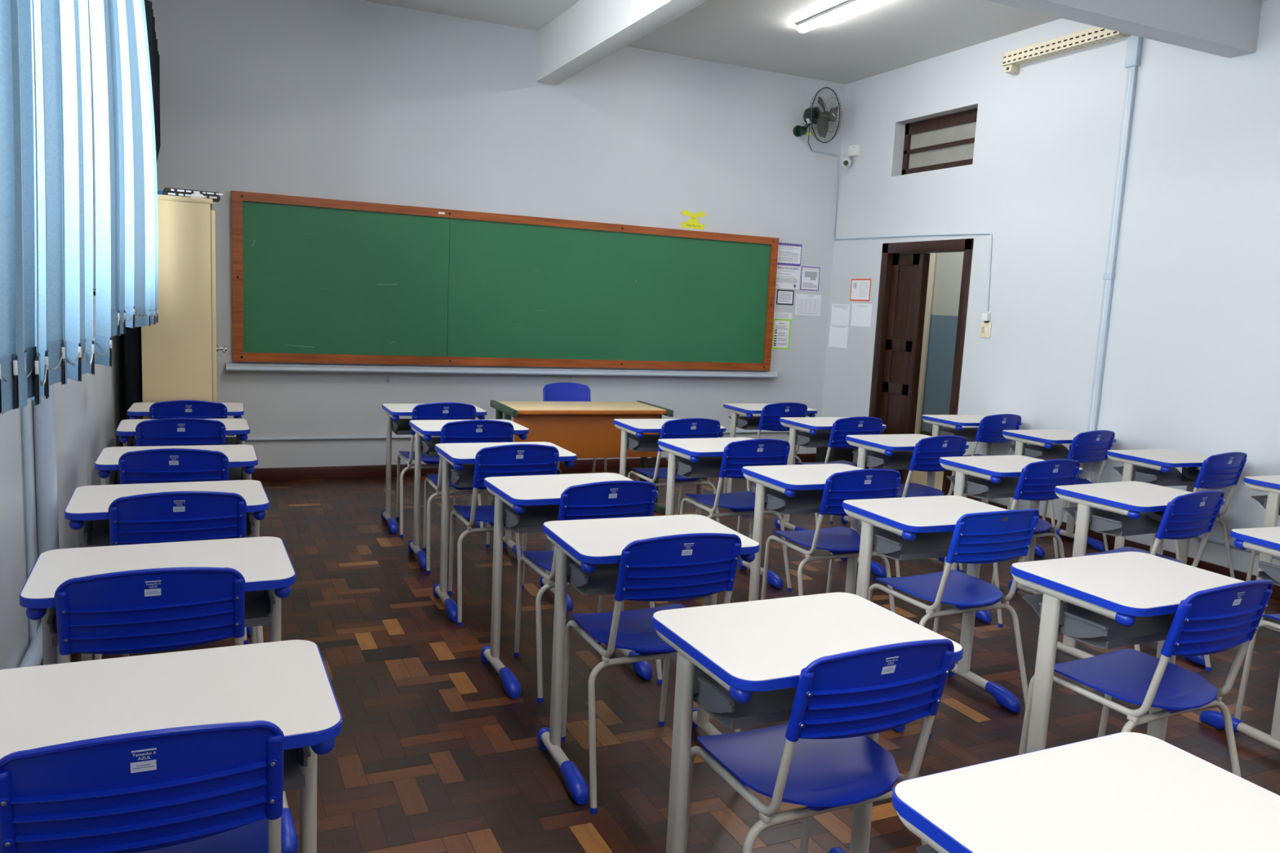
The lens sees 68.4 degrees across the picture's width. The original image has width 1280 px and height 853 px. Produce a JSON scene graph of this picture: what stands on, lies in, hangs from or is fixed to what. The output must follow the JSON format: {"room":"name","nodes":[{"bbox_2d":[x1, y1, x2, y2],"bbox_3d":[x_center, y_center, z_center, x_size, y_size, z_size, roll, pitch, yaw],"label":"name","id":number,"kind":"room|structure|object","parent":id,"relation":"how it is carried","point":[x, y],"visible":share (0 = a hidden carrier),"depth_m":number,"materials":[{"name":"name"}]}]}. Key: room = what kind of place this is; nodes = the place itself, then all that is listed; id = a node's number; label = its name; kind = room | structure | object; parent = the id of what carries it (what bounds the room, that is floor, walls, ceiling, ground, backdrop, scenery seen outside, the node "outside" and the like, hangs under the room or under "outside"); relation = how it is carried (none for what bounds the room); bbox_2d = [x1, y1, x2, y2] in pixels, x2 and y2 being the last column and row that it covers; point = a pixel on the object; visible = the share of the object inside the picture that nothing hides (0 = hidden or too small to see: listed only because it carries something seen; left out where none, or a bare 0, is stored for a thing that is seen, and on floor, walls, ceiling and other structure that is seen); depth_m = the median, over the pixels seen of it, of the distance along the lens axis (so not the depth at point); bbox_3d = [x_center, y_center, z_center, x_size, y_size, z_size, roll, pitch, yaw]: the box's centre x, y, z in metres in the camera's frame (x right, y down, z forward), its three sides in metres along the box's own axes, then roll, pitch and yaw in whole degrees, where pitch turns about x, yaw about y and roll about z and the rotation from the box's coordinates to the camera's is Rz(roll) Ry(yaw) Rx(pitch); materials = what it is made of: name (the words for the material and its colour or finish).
{"room":"classroom","nodes":[
{"label":"classroom","id":0,"kind":"room"},
{"bbox_2d":[0,0,126,670],"bbox_3d":[-1.495,-0.585,1.793,0.200,3.730,10.630,-1,8,-25],"label":"wall","id":1,"kind":"structure","parent":0,"point":[89,412],"depth_m":3.59,"materials":[{"name":"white paint"}]},
{"bbox_2d":[21,398,37,643],"bbox_3d":[-1.856,0.342,2.865,0.020,1.380,0.020,-1,8,-25],"label":"pipe","id":2,"kind":"object","parent":1,"relation":"attached to","point":[25,411],"visible":0.32,"depth_m":2.84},
{"bbox_2d":[32,383,60,665],"bbox_3d":[-1.931,0.311,3.070,0.060,1.380,0.058,-1,8,-25],"label":"pipe","id":3,"kind":"object","parent":1,"relation":"attached to","point":[44,420],"visible":0.32,"depth_m":3.03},
{"bbox_2d":[0,0,111,415],"bbox_3d":[-1.147,-0.919,1.775,0.123,2.020,1.900,-1,8,-25],"label":"vertical blind","id":4,"kind":"object","parent":1,"relation":"attached to","point":[46,169],"visible":1,"depth_m":1.75,"materials":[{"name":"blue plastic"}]},
{"bbox_2d":[103,0,158,336],"bbox_3d":[-2.207,-1.340,4.057,0.120,1.883,3.100,-1,8,-25],"label":"vertical blind","id":5,"kind":"object","parent":1,"relation":"attached to","point":[131,129],"visible":0.97,"depth_m":3.58,"materials":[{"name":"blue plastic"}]},
{"bbox_2d":[124,0,160,438],"bbox_3d":[-3.233,-1.075,6.137,0.195,3.082,1.120,-1,8,-25],"label":"curtain","id":6,"kind":"object","parent":1,"relation":"hanging from","point":[133,354],"visible":0.19,"depth_m":5.82,"materials":[{"name":"black fabric"}]},
{"bbox_2d":[149,0,845,468],"bbox_3d":[-0.924,-1.367,7.964,6.425,3.730,0.200,-1,8,-25],"label":"wall","id":7,"kind":"structure","parent":0,"point":[357,100],"depth_m":7.51,"materials":[{"name":"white paint"}]},
{"bbox_2d":[226,362,777,382],"bbox_3d":[-0.888,-0.431,7.961,4.782,0.130,0.091,-1,8,-25],"label":"chalk tray","id":8,"kind":"object","parent":7,"relation":"attached to","point":[254,366],"visible":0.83,"depth_m":7.75,"materials":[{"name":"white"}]},
{"bbox_2d":[231,190,778,370],"bbox_3d":[-0.868,-1.121,7.890,4.680,1.238,0.044,-1,8,-25],"label":"chalkboard","id":9,"kind":"object","parent":7,"relation":"attached to","point":[315,280],"visible":1,"depth_m":7.71,"materials":[{"name":"green wood"}]},
{"bbox_2d":[251,453,816,481],"bbox_3d":[-0.961,0.347,8.087,6.025,0.100,0.022,-1,8,-25],"label":"baseboard","id":10,"kind":"structure","parent":7,"relation":"attached to","point":[264,474],"depth_m":7.51,"materials":[{"name":"brown wood"}]},
{"bbox_2d":[536,0,707,84],"bbox_3d":[1.460,-2.269,2.903,0.180,0.395,10.630,-1,8,-25],"label":"beam","id":11,"kind":"structure","parent":7,"relation":"attached to","point":[588,32],"depth_m":6.59,"materials":[{"name":"white paint"}]},
{"bbox_2d":[792,87,842,151],"bbox_3d":[1.660,-2.817,8.611,0.446,0.521,0.381,-1,8,-25],"label":"wall fan","id":12,"kind":"object","parent":7,"relation":"attached to","point":[812,115],"visible":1,"depth_m":8.55,"materials":[{"name":"metal"}]},
{"bbox_2d":[808,87,842,142],"bbox_3d":[1.684,-2.828,8.556,0.173,0.483,0.484,9,10,41],"label":"grille","id":13,"kind":"object","parent":12,"relation":"attached to","point":[821,119],"depth_m":8.54,"materials":[{"name":"metal"}]},
{"bbox_2d":[72,464,1279,852],"bbox_3d":[1.702,0.962,5.166,8.400,0.100,13.600,-1,8,-25],"label":"floor","id":14,"kind":"structure","parent":0,"point":[431,753],"depth_m":3.57,"materials":[{"name":"brown wood"}]},
{"bbox_2d":[0,720,284,852],"bbox_3d":[-0.850,0.826,1.656,0.529,0.834,0.508,-1,8,-24],"label":"chair","id":15,"kind":"object","parent":14,"relation":"on","point":[218,788],"visible":1,"depth_m":1.42,"materials":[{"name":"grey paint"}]},
{"bbox_2d":[53,567,245,663],"bbox_3d":[-1.242,0.705,2.433,0.530,0.834,0.508,-1,8,-25],"label":"chair","id":16,"kind":"object","parent":14,"relation":"on","point":[144,611],"visible":0.56,"depth_m":2.19,"materials":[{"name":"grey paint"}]},
{"bbox_2d":[18,536,297,852],"bbox_3d":[-1.250,0.733,2.497,0.604,0.760,0.456,-1,8,-26],"label":"school desk","id":17,"kind":"object","parent":14,"relation":"on","point":[265,565],"visible":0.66,"depth_m":2.47,"materials":[{"name":"white laminate"}]},
{"bbox_2d":[46,589,275,646],"bbox_3d":[-1.255,0.459,2.497,0.526,0.109,0.304,-1,8,-26],"label":"tray","id":18,"kind":"object","parent":17,"relation":"on","point":[260,603],"depth_m":2.54,"materials":[{"name":"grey plastic"}]},
{"bbox_2d":[64,480,269,661],"bbox_3d":[-1.626,0.612,3.281,0.604,0.760,0.456,-1,8,-26],"label":"school desk","id":19,"kind":"object","parent":14,"relation":"on","point":[86,509],"visible":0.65,"depth_m":3.24,"materials":[{"name":"white laminate"}]},
{"bbox_2d":[83,511,254,546],"bbox_3d":[-1.632,0.337,3.282,0.526,0.109,0.304,-1,8,-26],"label":"tray","id":20,"kind":"object","parent":19,"relation":"on","point":[95,532],"depth_m":3.24,"materials":[{"name":"grey plastic"}]},
{"bbox_2d":[0,640,342,852],"bbox_3d":[-0.878,0.856,1.704,0.604,0.760,0.456,-1,8,-25],"label":"school desk","id":21,"kind":"object","parent":14,"relation":"on","point":[285,684],"visible":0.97,"depth_m":1.68,"materials":[{"name":"white laminate"}]},
{"bbox_2d":[283,746,311,791],"bbox_3d":[-0.883,0.581,1.705,0.526,0.109,0.304,-1,8,-25],"label":"tray","id":22,"kind":"object","parent":21,"relation":"on","point":[293,779],"depth_m":1.73,"materials":[{"name":"grey plastic"}]},
{"bbox_2d":[103,448,247,655],"bbox_3d":[-1.946,0.465,3.994,0.529,0.834,0.508,0,8,-21],"label":"chair","id":23,"kind":"object","parent":14,"relation":"on","point":[166,464],"visible":0.45,"depth_m":3.73,"materials":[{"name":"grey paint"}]},
{"bbox_2d":[94,444,257,636],"bbox_3d":[-1.976,0.493,4.054,0.604,0.760,0.456,-1,8,-25],"label":"school desk","id":24,"kind":"object","parent":14,"relation":"on","point":[245,456],"visible":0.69,"depth_m":4.02,"materials":[{"name":"white laminate"}]},
{"bbox_2d":[109,466,246,484],"bbox_3d":[-1.980,0.219,4.055,0.526,0.109,0.304,-1,8,-25],"label":"tray","id":25,"kind":"object","parent":24,"relation":"on","point":[234,473],"depth_m":4.15,"materials":[{"name":"grey plastic"}]},
{"bbox_2d":[94,490,263,660],"bbox_3d":[-1.575,0.583,3.237,0.529,0.834,0.508,-1,8,-25],"label":"chair","id":26,"kind":"object","parent":14,"relation":"on","point":[192,515],"visible":0.45,"depth_m":2.99,"materials":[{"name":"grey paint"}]},
{"bbox_2d":[135,417,226,446],"bbox_3d":[-2.338,0.337,4.822,0.529,0.834,0.508,-1,8,-25],"label":"chair","id":27,"kind":"object","parent":14,"relation":"on","point":[168,431],"visible":0.47,"depth_m":4.57,"materials":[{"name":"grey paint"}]},
{"bbox_2d":[115,418,250,468],"bbox_3d":[-2.350,0.367,4.877,0.604,0.760,0.456,-1,8,-25],"label":"school desk","id":28,"kind":"object","parent":14,"relation":"on","point":[126,429],"visible":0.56,"depth_m":4.78,"materials":[{"name":"grey plastic"}]},
{"bbox_2d":[127,435,240,446],"bbox_3d":[-2.355,0.092,4.878,0.526,0.109,0.304,-1,8,-25],"label":"tray","id":29,"kind":"object","parent":28,"relation":"on","point":[131,442],"depth_m":4.98,"materials":[{"name":"grey plastic"}]},
{"bbox_2d":[141,194,226,419],"bbox_3d":[-2.991,-0.460,6.222,0.477,1.985,1.148,-1,8,-25],"label":"tall cabinet","id":30,"kind":"object","parent":14,"relation":"on","point":[179,351],"visible":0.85,"depth_m":5.66,"materials":[{"name":"beige metal"}]},
{"bbox_2d":[127,402,244,438],"bbox_3d":[-2.661,0.262,5.557,0.604,0.760,0.456,0,8,-23],"label":"school desk","id":31,"kind":"object","parent":14,"relation":"on","point":[137,411],"visible":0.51,"depth_m":5.43,"materials":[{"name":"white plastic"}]},
{"bbox_2d":[137,415,235,435],"bbox_3d":[-2.665,-0.012,5.558,0.526,0.109,0.304,0,8,-23],"label":"tray","id":32,"kind":"object","parent":31,"relation":"on","point":[139,417],"depth_m":5.48,"materials":[{"name":"grey plastic"}]},
{"bbox_2d":[149,400,227,436],"bbox_3d":[-2.626,0.232,5.514,0.530,0.834,0.508,0,8,-23],"label":"chair","id":33,"kind":"object","parent":14,"relation":"on","point":[178,408],"visible":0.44,"depth_m":5.25,"materials":[{"name":"blue plastic"}]},
{"bbox_2d":[381,403,486,533],"bbox_3d":[-1.341,0.256,6.101,0.604,0.760,0.456,0,8,-24],"label":"school desk","id":34,"kind":"object","parent":14,"relation":"on","point":[398,426],"visible":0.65,"depth_m":6.02,"materials":[{"name":"grey plastic"}]},
{"bbox_2d":[395,402,483,537],"bbox_3d":[-1.305,0.231,6.016,0.529,0.834,0.508,-1,8,-25],"label":"chair","id":35,"kind":"object","parent":14,"relation":"on","point":[435,411],"visible":0.57,"depth_m":5.80,"materials":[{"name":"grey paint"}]},
{"bbox_2d":[408,419,529,569],"bbox_3d":[-0.987,0.368,5.381,0.604,0.760,0.456,-1,8,-25],"label":"school desk","id":36,"kind":"object","parent":14,"relation":"on","point":[424,429],"visible":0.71,"depth_m":5.30,"materials":[{"name":"white laminate"}]},
{"bbox_2d":[420,435,515,456],"bbox_3d":[-0.991,0.093,5.382,0.526,0.109,0.304,-1,8,-25],"label":"tray","id":37,"kind":"object","parent":36,"relation":"on","point":[428,448],"depth_m":5.28,"materials":[{"name":"grey plastic"}]},
{"bbox_2d":[422,419,520,573],"bbox_3d":[-0.968,0.343,5.291,0.529,0.834,0.508,0,8,-23],"label":"chair","id":38,"kind":"object","parent":14,"relation":"on","point":[473,431],"visible":0.58,"depth_m":5.07,"materials":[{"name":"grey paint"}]},
{"bbox_2d":[432,441,577,622],"bbox_3d":[-0.667,0.488,4.583,0.604,0.760,0.456,-1,8,-24],"label":"school desk","id":39,"kind":"object","parent":14,"relation":"on","point":[459,459],"visible":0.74,"depth_m":4.51,"materials":[{"name":"white laminate"}]},
{"bbox_2d":[448,462,562,488],"bbox_3d":[-0.671,0.214,4.584,0.526,0.109,0.304,-1,8,-24],"label":"tray","id":40,"kind":"object","parent":39,"relation":"on","point":[464,477],"depth_m":4.52,"materials":[{"name":"grey plastic"}]},
{"bbox_2d":[448,444,567,626],"bbox_3d":[-0.660,0.458,4.526,0.529,0.834,0.508,-1,8,-25],"label":"chair","id":41,"kind":"object","parent":14,"relation":"on","point":[513,460],"visible":0.66,"depth_m":4.30,"materials":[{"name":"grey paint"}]},
{"bbox_2d":[480,472,657,698],"bbox_3d":[-0.296,0.610,3.796,0.604,0.760,0.456,-1,8,-26],"label":"school desk","id":42,"kind":"object","parent":14,"relation":"on","point":[523,504],"visible":0.7,"depth_m":3.72,"materials":[{"name":"white laminate"}]},
{"bbox_2d":[502,502,559,533],"bbox_3d":[-0.301,0.335,3.797,0.526,0.109,0.304,-1,8,-26],"label":"tray","id":43,"kind":"object","parent":42,"relation":"on","point":[533,518],"depth_m":3.77,"materials":[{"name":"grey plastic"}]},
{"bbox_2d":[489,400,673,514],"bbox_3d":[-0.434,0.222,6.721,1.168,0.754,0.600,0,8,-23],"label":"desk","id":44,"kind":"object","parent":14,"relation":"on","point":[586,429],"visible":0.67,"depth_m":6.55,"materials":[{"name":"orange wood"}]},
{"bbox_2d":[513,480,662,702],"bbox_3d":[-0.223,0.580,3.764,0.529,0.834,0.508,-1,8,-27],"label":"chair","id":45,"kind":"object","parent":14,"relation":"on","point":[608,499],"visible":0.62,"depth_m":3.54,"materials":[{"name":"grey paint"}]},
{"bbox_2d":[537,514,759,804],"bbox_3d":[0.012,0.720,3.072,0.604,0.760,0.456,0,8,-23],"label":"school desk","id":46,"kind":"object","parent":14,"relation":"on","point":[588,552],"visible":0.71,"depth_m":3.00,"materials":[{"name":"white laminate"}]},
{"bbox_2d":[566,555,619,595],"bbox_3d":[0.009,0.445,3.074,0.526,0.109,0.304,0,8,-23],"label":"tray","id":47,"kind":"object","parent":46,"relation":"on","point":[603,581],"depth_m":2.97,"materials":[{"name":"grey plastic"}]},
{"bbox_2d":[560,533,745,814],"bbox_3d":[0.025,0.690,3.016,0.530,0.834,0.508,-1,8,-24],"label":"chair","id":48,"kind":"object","parent":14,"relation":"on","point":[682,566],"visible":0.83,"depth_m":2.81,"materials":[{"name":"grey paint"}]},
{"bbox_2d":[613,418,725,515],"bbox_3d":[0.164,0.358,5.885,0.604,0.760,0.456,0,8,-23],"label":"school desk","id":49,"kind":"object","parent":14,"relation":"on","point":[633,437],"visible":0.48,"depth_m":5.80,"materials":[{"name":"grey plastic"}]},
{"bbox_2d":[627,417,720,523],"bbox_3d":[0.200,0.329,5.833,0.529,0.834,0.508,-1,8,-25],"label":"chair","id":50,"kind":"object","parent":14,"relation":"on","point":[689,428],"visible":0.5,"depth_m":5.63,"materials":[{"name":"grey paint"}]},
{"bbox_2d":[657,437,783,588],"bbox_3d":[0.429,0.472,5.113,0.604,0.760,0.456,-1,8,-26],"label":"school desk","id":51,"kind":"object","parent":14,"relation":"on","point":[689,458],"visible":0.49,"depth_m":5.03,"materials":[{"name":"white laminate"}]},
{"bbox_2d":[665,456,722,478],"bbox_3d":[0.424,0.198,5.114,0.526,0.109,0.304,-1,8,-26],"label":"tray","id":52,"kind":"object","parent":51,"relation":"on","point":[708,466],"depth_m":5.03,"materials":[{"name":"grey plastic"}]},
{"bbox_2d":[680,439,791,591],"bbox_3d":[0.501,0.442,5.087,0.529,0.834,0.508,-1,8,-25],"label":"chair","id":53,"kind":"object","parent":14,"relation":"on","point":[738,455],"visible":0.69,"depth_m":4.89,"materials":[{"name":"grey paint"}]},
{"bbox_2d":[723,402,807,516],"bbox_3d":[0.941,0.205,7.057,0.530,0.834,0.508,-1,8,-27],"label":"chair","id":54,"kind":"object","parent":14,"relation":"on","point":[771,415],"visible":0.48,"depth_m":6.80,"materials":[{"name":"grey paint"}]},
{"bbox_2d":[721,403,817,511],"bbox_3d":[0.966,0.228,7.174,0.604,0.760,0.456,0,8,-23],"label":"school desk","id":55,"kind":"object","parent":14,"relation":"on","point":[748,421],"visible":0.44,"depth_m":7.08,"materials":[{"name":"grey plastic"}]},
{"bbox_2d":[742,463,863,601],"bbox_3d":[0.804,0.591,4.350,0.604,0.760,0.456,-1,8,-24],"label":"school desk","id":56,"kind":"object","parent":14,"relation":"on","point":[794,489],"visible":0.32,"depth_m":4.28,"materials":[{"name":"white laminate"}]},
{"bbox_2d":[751,487,823,514],"bbox_3d":[0.800,0.317,4.351,0.526,0.109,0.304,-1,8,-24],"label":"tray","id":57,"kind":"object","parent":56,"relation":"on","point":[805,501],"depth_m":4.26,"materials":[{"name":"grey plastic"}]},
{"bbox_2d":[651,592,963,852],"bbox_3d":[0.361,0.848,2.226,0.604,0.760,0.456,-1,8,-25],"label":"school desk","id":58,"kind":"object","parent":14,"relation":"on","point":[742,664],"visible":0.73,"depth_m":2.14,"materials":[{"name":"white laminate"}]},
{"bbox_2d":[669,652,796,729],"bbox_3d":[0.356,0.574,2.227,0.526,0.109,0.304,-1,8,-25],"label":"tray","id":59,"kind":"object","parent":58,"relation":"on","point":[769,707],"depth_m":2.10,"materials":[{"name":"grey plastic"}]},
{"bbox_2d":[684,639,954,852],"bbox_3d":[0.390,0.818,2.179,0.529,0.834,0.508,-1,8,-26],"label":"chair","id":60,"kind":"object","parent":14,"relation":"on","point":[824,760],"visible":0.94,"depth_m":2.02,"materials":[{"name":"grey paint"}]},
{"bbox_2d":[774,417,886,530],"bbox_3d":[1.286,0.343,6.422,0.604,0.760,0.456,-1,8,-24],"label":"school desk","id":61,"kind":"object","parent":14,"relation":"on","point":[810,437],"visible":0.44,"depth_m":6.33,"materials":[{"name":"grey plastic"}]},
{"bbox_2d":[760,468,901,613],"bbox_3d":[0.870,0.560,4.321,0.530,0.834,0.508,-1,8,-24],"label":"chair","id":62,"kind":"object","parent":14,"relation":"on","point":[842,542],"visible":0.74,"depth_m":4.14,"materials":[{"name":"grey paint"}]},
{"bbox_2d":[795,416,882,528],"bbox_3d":[1.314,0.315,6.361,0.529,0.834,0.508,-1,8,-25],"label":"chair","id":63,"kind":"object","parent":14,"relation":"on","point":[859,425],"visible":0.5,"depth_m":6.11,"materials":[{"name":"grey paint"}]},
{"bbox_2d":[840,434,968,577],"bbox_3d":[1.572,0.457,5.660,0.604,0.760,0.456,-1,8,-25],"label":"school desk","id":64,"kind":"object","parent":14,"relation":"on","point":[890,451],"visible":0.53,"depth_m":5.56,"materials":[{"name":"white laminate"}]},
{"bbox_2d":[852,449,913,470],"bbox_3d":[1.567,0.182,5.661,0.526,0.109,0.304,-1,8,-25],"label":"tray","id":65,"kind":"object","parent":64,"relation":"on","point":[876,459],"depth_m":5.58,"materials":[{"name":"grey plastic"}]},
{"bbox_2d":[895,435,966,577],"bbox_3d":[1.600,0.429,5.596,0.529,0.834,0.508,-1,9,-29],"label":"chair","id":66,"kind":"object","parent":14,"relation":"on","point":[927,452],"visible":0.6,"depth_m":5.36,"materials":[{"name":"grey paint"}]},
{"bbox_2d":[842,495,1020,732],"bbox_3d":[1.124,0.696,3.668,0.604,0.760,0.456,0,8,-23],"label":"school desk","id":67,"kind":"object","parent":14,"relation":"on","point":[904,528],"visible":0.48,"depth_m":3.62,"materials":[{"name":"white laminate"}]},
{"bbox_2d":[852,524,953,560],"bbox_3d":[1.121,0.422,3.670,0.526,0.109,0.304,0,8,-23],"label":"tray","id":68,"kind":"object","parent":67,"relation":"on","point":[886,542],"depth_m":3.57,"materials":[{"name":"grey plastic"}]},
{"bbox_2d":[867,508,1039,738],"bbox_3d":[1.181,0.673,3.626,0.529,0.824,0.505,-1,8,-26],"label":"chair","id":69,"kind":"object","parent":14,"relation":"on","point":[995,536],"visible":0.94,"depth_m":3.46,"materials":[{"name":"blue plastic"}]},
{"bbox_2d":[921,414,1022,504],"bbox_3d":[2.446,0.318,7.046,0.604,0.760,0.456,0,8,-23],"label":"school desk","id":70,"kind":"object","parent":14,"relation":"on","point":[954,424],"visible":0.34,"depth_m":6.99,"materials":[{"name":"grey plastic"}]},
{"bbox_2d":[962,413,1021,497],"bbox_3d":[2.483,0.289,6.992,0.529,0.834,0.508,-1,8,-27],"label":"chair","id":71,"kind":"object","parent":14,"relation":"on","point":[990,428],"visible":0.52,"depth_m":6.74,"materials":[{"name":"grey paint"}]},
{"bbox_2d":[938,454,1083,622],"bbox_3d":[1.909,0.567,4.944,0.604,0.760,0.456,-1,8,-24],"label":"school desk","id":72,"kind":"object","parent":14,"relation":"on","point":[986,477],"visible":0.56,"depth_m":4.86,"materials":[{"name":"white laminate"}]},
{"bbox_2d":[946,474,1019,498],"bbox_3d":[1.905,0.293,4.945,0.526,0.109,0.304,-1,8,-24],"label":"tray","id":73,"kind":"object","parent":72,"relation":"on","point":[979,486],"depth_m":4.85,"materials":[{"name":"grey plastic"}]},
{"bbox_2d":[943,458,1079,627],"bbox_3d":[1.920,0.538,4.882,0.529,0.834,0.508,-1,8,-27],"label":"chair","id":74,"kind":"object","parent":14,"relation":"on","point":[1037,481],"visible":0.64,"depth_m":4.64,"materials":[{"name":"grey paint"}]},
{"bbox_2d":[1001,429,1115,556],"bbox_3d":[2.768,0.430,6.313,0.604,0.760,0.456,0,8,-23],"label":"school desk","id":75,"kind":"object","parent":14,"relation":"on","point":[1040,446],"visible":0.59,"depth_m":6.27,"materials":[{"name":"white laminate"}]},
{"bbox_2d":[1007,442,1071,460],"bbox_3d":[2.764,0.155,6.314,0.526,0.109,0.304,0,8,-23],"label":"tray","id":76,"kind":"object","parent":75,"relation":"on","point":[1034,450],"depth_m":6.31,"materials":[{"name":"grey plastic"}]},
{"bbox_2d":[1007,430,1115,559],"bbox_3d":[2.783,0.403,6.239,0.530,0.834,0.508,-1,9,-29],"label":"chair","id":77,"kind":"object","parent":14,"relation":"on","point":[1091,446],"visible":0.6,"depth_m":6.01,"materials":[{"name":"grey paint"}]},
{"bbox_2d":[892,732,1279,852],"bbox_3d":[0.726,0.968,1.454,0.604,0.760,0.456,-1,8,-25],"label":"school desk","id":78,"kind":"object","parent":14,"relation":"on","point":[1123,792],"visible":1,"depth_m":1.45,"materials":[{"name":"white laminate"}]},
{"bbox_2d":[1010,551,1245,753],"bbox_3d":[1.455,0.822,2.836,0.604,0.760,0.456,-1,8,-25],"label":"school desk","id":79,"kind":"object","parent":14,"relation":"on","point":[1108,601],"visible":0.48,"depth_m":2.75,"materials":[{"name":"white laminate"}]},
{"bbox_2d":[1022,593,1175,649],"bbox_3d":[1.450,0.547,2.837,0.526,0.109,0.304,-1,8,-25],"label":"tray","id":80,"kind":"object","parent":79,"relation":"on","point":[1096,629],"depth_m":2.72,"materials":[{"name":"grey plastic"}]},
{"bbox_2d":[1054,480,1225,666],"bbox_3d":[2.209,0.673,4.250,0.604,0.760,0.456,-1,8,-27],"label":"school desk","id":81,"kind":"object","parent":14,"relation":"on","point":[1119,508],"visible":0.6,"depth_m":4.16,"materials":[{"name":"white laminate"}]},
{"bbox_2d":[1062,506,1164,536],"bbox_3d":[2.203,0.399,4.250,0.526,0.109,0.304,-1,8,-27],"label":"tray","id":82,"kind":"object","parent":81,"relation":"on","point":[1110,521],"depth_m":4.14,"materials":[{"name":"grey plastic"}]},
{"bbox_2d":[1057,489,1224,671],"bbox_3d":[2.212,0.645,4.178,0.529,0.834,0.508,-2,9,-31],"label":"chair","id":83,"kind":"object","parent":14,"relation":"on","point":[1192,515],"visible":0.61,"depth_m":3.94,"materials":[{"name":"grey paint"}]},
{"bbox_2d":[1018,579,1273,777],"bbox_3d":[1.478,0.793,2.780,0.529,0.834,0.508,-1,8,-28],"label":"chair","id":84,"kind":"object","parent":14,"relation":"on","point":[1217,620],"visible":0.9,"depth_m":2.65,"materials":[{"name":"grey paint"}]},
{"bbox_2d":[1106,448,1211,564],"bbox_3d":[3.093,0.547,5.542,0.604,0.760,0.456,0,8,-22],"label":"school desk","id":85,"kind":"object","parent":14,"relation":"on","point":[1158,467],"visible":0.51,"depth_m":5.49,"materials":[{"name":"white laminate"}]},
{"bbox_2d":[1112,465,1199,486],"bbox_3d":[3.090,0.273,5.544,0.526,0.109,0.304,0,8,-22],"label":"tray","id":86,"kind":"object","parent":85,"relation":"on","point":[1151,474],"depth_m":5.55,"materials":[{"name":"grey plastic"}]},
{"bbox_2d":[1145,452,1247,578],"bbox_3d":[3.148,0.520,5.480,0.530,0.834,0.508,-1,9,-29],"label":"chair","id":87,"kind":"object","parent":14,"relation":"on","point":[1220,471],"visible":0.57,"depth_m":5.25,"materials":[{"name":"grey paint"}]},
{"bbox_2d":[1199,526,1279,751],"bbox_3d":[2.522,0.792,3.466,0.604,0.760,0.456,0,8,-20],"label":"school desk","id":88,"kind":"object","parent":14,"relation":"on","point":[1266,540],"visible":0.94,"depth_m":3.43,"materials":[{"name":"white laminate"}]},
{"bbox_2d":[1244,475,1279,633],"bbox_3d":[3.417,0.662,4.787,0.604,0.760,0.456,-1,8,-25],"label":"school desk","id":89,"kind":"object","parent":14,"relation":"on","point":[1270,484],"visible":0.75,"depth_m":4.71,"materials":[{"name":"white laminate"}]},
{"bbox_2d":[362,0,1061,84],"bbox_3d":[1.426,-2.563,2.842,6.425,0.200,11.030,-1,8,-25],"label":"ceiling","id":90,"kind":"structure","parent":0,"point":[883,36],"depth_m":7.22,"materials":[{"name":"white paint"}]},
{"bbox_2d":[920,251,964,431],"bbox_3d":[4.048,-1.248,9.807,0.204,3.500,6.600,-1,8,-25],"label":"wall","id":91,"kind":"structure","parent":0,"point":[943,328],"depth_m":10.82,"materials":[{"name":"grey paint"}]},
{"bbox_2d":[914,253,936,434],"bbox_3d":[3.138,-0.970,11.386,0.099,2.250,0.880,-1,8,-25],"label":"door","id":92,"kind":"structure","parent":91,"relation":"in","point":[932,255],"depth_m":11.01,"materials":[{"name":"beige wood"}]},
{"bbox_2d":[821,0,1279,575],"bbox_3d":[4.157,-0.649,4.402,0.200,3.730,10.630,-1,8,-25],"label":"wall","id":93,"kind":"structure","parent":0,"point":[1192,362],"depth_m":6.38,"materials":[{"name":"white paint"}]},
{"bbox_2d":[865,238,973,495],"bbox_3d":[2.409,-0.510,8.093,0.142,2.125,1.100,-1,8,-25],"label":"door","id":94,"kind":"structure","parent":93,"relation":"in","point":[904,266],"depth_m":8.25,"materials":[{"name":"brown wood"}]},
{"bbox_2d":[901,107,977,174],"bbox_3d":[2.562,-2.372,7.910,0.060,0.465,0.980,-1,8,-25],"label":"window","id":95,"kind":"structure","parent":93,"relation":"in","point":[945,141],"depth_m":7.94,"materials":[{"name":"brown wood"}]},
{"bbox_2d":[1002,26,1130,74],"bbox_3d":[2.957,-2.643,6.594,0.100,0.142,1.000,-1,8,-25],"label":"rail","id":96,"kind":"object","parent":93,"relation":"attached to","point":[1093,36],"visible":0.94,"depth_m":6.59,"materials":[{"name":"beige plastic"}]},
{"bbox_2d":[1080,35,1142,483],"bbox_3d":[3.138,-1.065,6.298,0.052,2.960,0.100,-1,8,-25],"label":"pipe","id":97,"kind":"object","parent":93,"relation":"attached to","point":[1134,46],"visible":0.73,"depth_m":6.26,"materials":[{"name":"white plastic"}]},
{"bbox_2d":[951,490,1279,600],"bbox_3d":[4.355,1.178,3.752,0.022,0.100,8.790,-1,8,-25],"label":"baseboard","id":98,"kind":"structure","parent":93,"relation":"attached to","point":[1224,571],"depth_m":5.95,"materials":[{"name":"brown wood"}]},
{"bbox_2d":[986,0,1262,57],"bbox_3d":[0.799,-2.402,4.206,6.025,0.535,0.160,-1,8,-25],"label":"beam","id":99,"kind":"structure","parent":93,"relation":"attached to","point":[1228,28],"depth_m":5.16,"materials":[{"name":"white paint"}]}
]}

